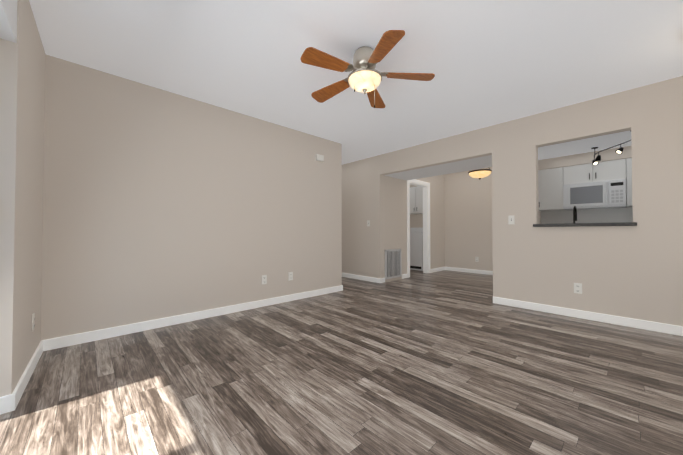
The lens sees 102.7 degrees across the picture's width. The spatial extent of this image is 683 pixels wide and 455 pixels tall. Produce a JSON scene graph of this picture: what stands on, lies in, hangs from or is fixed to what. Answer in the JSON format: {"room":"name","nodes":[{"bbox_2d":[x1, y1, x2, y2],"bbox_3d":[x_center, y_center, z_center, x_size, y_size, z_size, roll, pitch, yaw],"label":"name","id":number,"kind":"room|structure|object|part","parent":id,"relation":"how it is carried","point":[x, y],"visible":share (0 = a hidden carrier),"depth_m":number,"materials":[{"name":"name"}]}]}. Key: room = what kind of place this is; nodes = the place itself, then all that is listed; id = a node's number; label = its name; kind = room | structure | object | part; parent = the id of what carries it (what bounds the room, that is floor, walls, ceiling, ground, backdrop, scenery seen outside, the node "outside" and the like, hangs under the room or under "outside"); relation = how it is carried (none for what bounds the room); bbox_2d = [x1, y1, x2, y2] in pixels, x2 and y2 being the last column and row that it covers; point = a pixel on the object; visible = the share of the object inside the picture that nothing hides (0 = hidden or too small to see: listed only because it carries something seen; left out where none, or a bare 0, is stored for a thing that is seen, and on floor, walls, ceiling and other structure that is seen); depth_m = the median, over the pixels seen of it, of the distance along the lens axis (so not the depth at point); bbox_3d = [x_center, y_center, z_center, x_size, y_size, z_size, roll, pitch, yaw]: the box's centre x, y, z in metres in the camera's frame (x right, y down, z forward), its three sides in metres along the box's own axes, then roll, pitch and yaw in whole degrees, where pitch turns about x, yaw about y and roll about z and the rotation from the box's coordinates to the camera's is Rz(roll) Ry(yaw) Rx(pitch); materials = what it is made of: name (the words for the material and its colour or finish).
{"room":"empty living room","nodes":[
{"label":"empty living room","id":0,"kind":"room"},
{"bbox_2d":[0,0,45,396],"bbox_3d":[-1.000,-0.237,0.528,0.240,2.420,4.420,1,-1,-43],"label":"wall","id":1,"kind":"structure","parent":0,"point":[22,88],"depth_m":1.60,"materials":[{"name":"beige paint"}]},
{"bbox_2d":[0,0,17,42],"bbox_3d":[-1.162,-1.232,0.789,0.072,0.418,1.898,1,-1,-43],"label":"valance","id":2,"kind":"object","parent":1,"relation":"attached to","point":[8,20],"visible":1,"depth_m":1.39,"materials":[{"name":"white plastic"}]},
{"bbox_2d":[0,341,42,414],"bbox_3d":[-0.945,0.928,0.550,0.136,0.090,4.404,1,-1,-43],"label":"baseboard","id":3,"kind":"structure","parent":1,"relation":"attached to","point":[9,402],"depth_m":1.59,"materials":[{"name":"white paint"}]},
{"bbox_2d":[32,313,34,331],"bbox_3d":[-2.163,0.665,1.919,0.010,0.115,0.070,1,-1,-43],"label":"electrical outlet","id":4,"kind":"object","parent":1,"relation":"attached to","point":[33,319],"visible":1,"depth_m":1.91,"materials":[{"name":"white plastic"}]},
{"bbox_2d":[41,55,444,339],"bbox_3d":[0.014,-0.173,4.568,7.250,2.420,0.158,1,-1,-43],"label":"wall","id":5,"kind":"structure","parent":0,"point":[158,203],"depth_m":2.88,"materials":[{"name":"beige paint"}]},
{"bbox_2d":[41,285,342,350],"bbox_3d":[-1.201,0.973,3.342,3.346,0.090,0.016,1,-1,-43],"label":"baseboard","id":6,"kind":"structure","parent":5,"relation":"attached to","point":[71,340],"depth_m":2.79,"materials":[{"name":"white paint"}]},
{"bbox_2d":[262,275,266,283],"bbox_3d":[-1.001,0.676,3.539,0.070,0.115,0.010,1,-1,-43],"label":"electrical outlet","id":7,"kind":"object","parent":5,"relation":"attached to","point":[264,279],"visible":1,"depth_m":3.54,"materials":[{"name":"white plastic"}]},
{"bbox_2d":[288,272,292,280],"bbox_3d":[-0.709,0.680,3.812,0.070,0.115,0.010,1,-1,-43],"label":"electrical outlet","id":8,"kind":"object","parent":5,"relation":"attached to","point":[290,275],"visible":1,"depth_m":3.81,"materials":[{"name":"white plastic"}]},
{"bbox_2d":[316,154,323,161],"bbox_3d":[-0.332,-1.065,4.176,0.130,0.090,0.037,1,-1,-43],"label":"door chime","id":9,"kind":"object","parent":5,"relation":"attached to","point":[319,157],"visible":1,"depth_m":4.16,"materials":[{"name":"white plastic"}]},
{"bbox_2d":[385,249,401,279],"bbox_3d":[1.028,0.715,5.413,0.535,0.570,0.014,1,-1,-43],"label":"air vent","id":10,"kind":"object","parent":5,"relation":"in","point":[393,257],"depth_m":5.40,"materials":[{"name":"grey metal"}]},
{"bbox_3d":[1.667,1.015,6.006,2.606,0.090,0.016,1,-1,-43],"label":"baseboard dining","id":11,"kind":"part","parent":5,"relation":"part of","materials":[{"name":"white paint"}]},
{"bbox_3d":[1.690,0.004,6.125,0.940,2.115,0.138,1,-1,-43],"label":"door casing trim","id":12,"kind":"part","parent":5,"relation":"part of","materials":[{"name":"white paint"}]},
{"bbox_2d":[0,270,682,454],"bbox_3d":[0.748,1.077,3.919,7.460,0.100,7.240,1,-1,-43],"label":"floor","id":13,"kind":"structure","parent":0,"point":[443,362],"depth_m":1.73,"materials":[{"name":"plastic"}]},
{"bbox_2d":[410,227,422,270],"bbox_3d":[1.960,0.526,7.069,0.674,1.060,0.680,1,-1,-43],"label":"washer","id":14,"kind":"object","parent":13,"relation":"on","point":[416,248],"visible":0.42,"depth_m":6.72,"materials":[{"name":"white metal"}]},
{"bbox_3d":[3.255,0.554,3.092,0.628,0.920,2.310,1,-1,-43],"label":"base cabinet","id":15,"kind":"object","parent":13,"relation":"on","visible":0},
{"bbox_2d":[573,206,576,222],"bbox_3d":[2.861,-0.085,3.305,0.203,0.363,0.103,1,-1,-43],"label":"kitchen faucet","id":16,"kind":"object","parent":15,"relation":"on","point":[574,214],"visible":0.48,"depth_m":3.29,"materials":[{"name":"black metal"}]},
{"bbox_2d":[29,0,682,170],"bbox_3d":[0.748,-1.443,3.959,7.460,0.100,7.240,1,-1,-43],"label":"ceiling","id":17,"kind":"structure","parent":0,"point":[487,63],"depth_m":2.23,"materials":[{"name":"white paint"}]},
{"bbox_2d":[300,30,434,107],"bbox_3d":[0.159,-1.183,2.208,1.059,0.476,1.059,1,-1,-43],"label":"ceiling fan","id":18,"kind":"object","parent":17,"relation":"hanging from","point":[364,76],"visible":0.98,"depth_m":2.12,"materials":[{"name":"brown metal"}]},
{"bbox_2d":[468,167,491,179],"bbox_3d":[2.604,-1.137,5.148,0.400,0.475,0.400,1,-1,-43],"label":"light","id":19,"kind":"object","parent":17,"relation":"hanging from","point":[480,173],"visible":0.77,"depth_m":5.03,"materials":[{"name":"beige glass"}]},
{"bbox_2d":[385,155,491,179],"bbox_3d":[1.769,-1.195,4.797,0.780,0.370,1.970,1,-1,-43],"label":"ceiling","id":20,"kind":"structure","parent":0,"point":[464,165],"depth_m":4.68,"materials":[{"name":"white paint"}]},
{"bbox_2d":[410,167,492,274],"bbox_3d":[2.335,-0.134,7.040,0.480,2.420,4.650,1,-1,-43],"label":"wall","id":21,"kind":"structure","parent":0,"point":[468,222],"depth_m":6.54,"materials":[{"name":"beige paint"}]},
{"bbox_3d":[3.278,1.018,6.182,0.016,0.090,1.934,1,-1,-43],"label":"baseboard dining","id":22,"kind":"part","parent":21,"relation":"part of","materials":[{"name":"white paint"}]},
{"bbox_2d":[342,76,682,325],"bbox_3d":[1.383,-0.174,4.535,0.120,2.420,7.000,1,-1,-43],"label":"wall","id":23,"kind":"structure","parent":0,"point":[635,272],"depth_m":3.12,"materials":[{"name":"beige paint"}]},
{"bbox_2d":[508,215,514,223],"bbox_3d":[2.208,-0.099,3.553,0.018,0.115,0.070,1,-1,-43],"label":"light switch","id":24,"kind":"object","parent":23,"relation":"attached to","point":[511,219],"visible":1,"depth_m":3.55,"materials":[{"name":"white plastic"}]},
{"bbox_2d":[342,273,682,335],"bbox_3d":[1.383,0.991,4.516,0.152,0.090,7.000,1,-1,-43],"label":"baseboard","id":25,"kind":"structure","parent":23,"relation":"attached to","point":[641,324],"depth_m":3.01,"materials":[{"name":"white paint"}]},
{"bbox_2d":[574,283,581,293],"bbox_3d":[2.656,0.683,3.069,0.010,0.115,0.070,1,-1,-43],"label":"electrical outlet","id":26,"kind":"object","parent":23,"relation":"attached to","point":[578,288],"visible":1,"depth_m":3.06,"materials":[{"name":"white plastic"}]},
{"bbox_2d":[533,222,636,226],"bbox_3d":[2.741,-0.029,3.126,0.265,0.035,0.870,1,-1,-43],"label":"sill","id":27,"kind":"structure","parent":23,"relation":"attached to","point":[588,224],"depth_m":3.00,"materials":[{"name":"stone"}]},
{"bbox_2d":[538,131,630,159],"bbox_3d":[3.838,-1.327,3.669,2.250,0.139,2.350,1,-1,-43],"label":"ceiling","id":28,"kind":"structure","parent":0,"point":[603,142],"depth_m":4.16,"materials":[{"name":"white paint"}]},
{"bbox_2d":[591,130,630,164],"bbox_3d":[3.854,-1.132,3.885,0.160,0.244,1.182,0,-1,19],"label":"track light","id":29,"kind":"object","parent":28,"relation":"attached to","point":[598,157],"visible":0.75,"depth_m":4.12,"materials":[{"name":"black metal"}]},
{"bbox_2d":[538,146,632,223],"bbox_3d":[4.535,-0.177,4.305,0.579,2.420,2.350,1,-1,-43],"label":"wall","id":30,"kind":"structure","parent":0,"point":[600,191],"depth_m":4.57,"materials":[{"name":"beige paint"}]},
{"bbox_2d":[541,207,632,223],"bbox_3d":[4.655,-0.105,4.417,0.008,0.440,2.350,1,-1,-43],"label":"backsplash","id":31,"kind":"structure","parent":30,"relation":"attached to","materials":[{"name":"white"}]}
]}

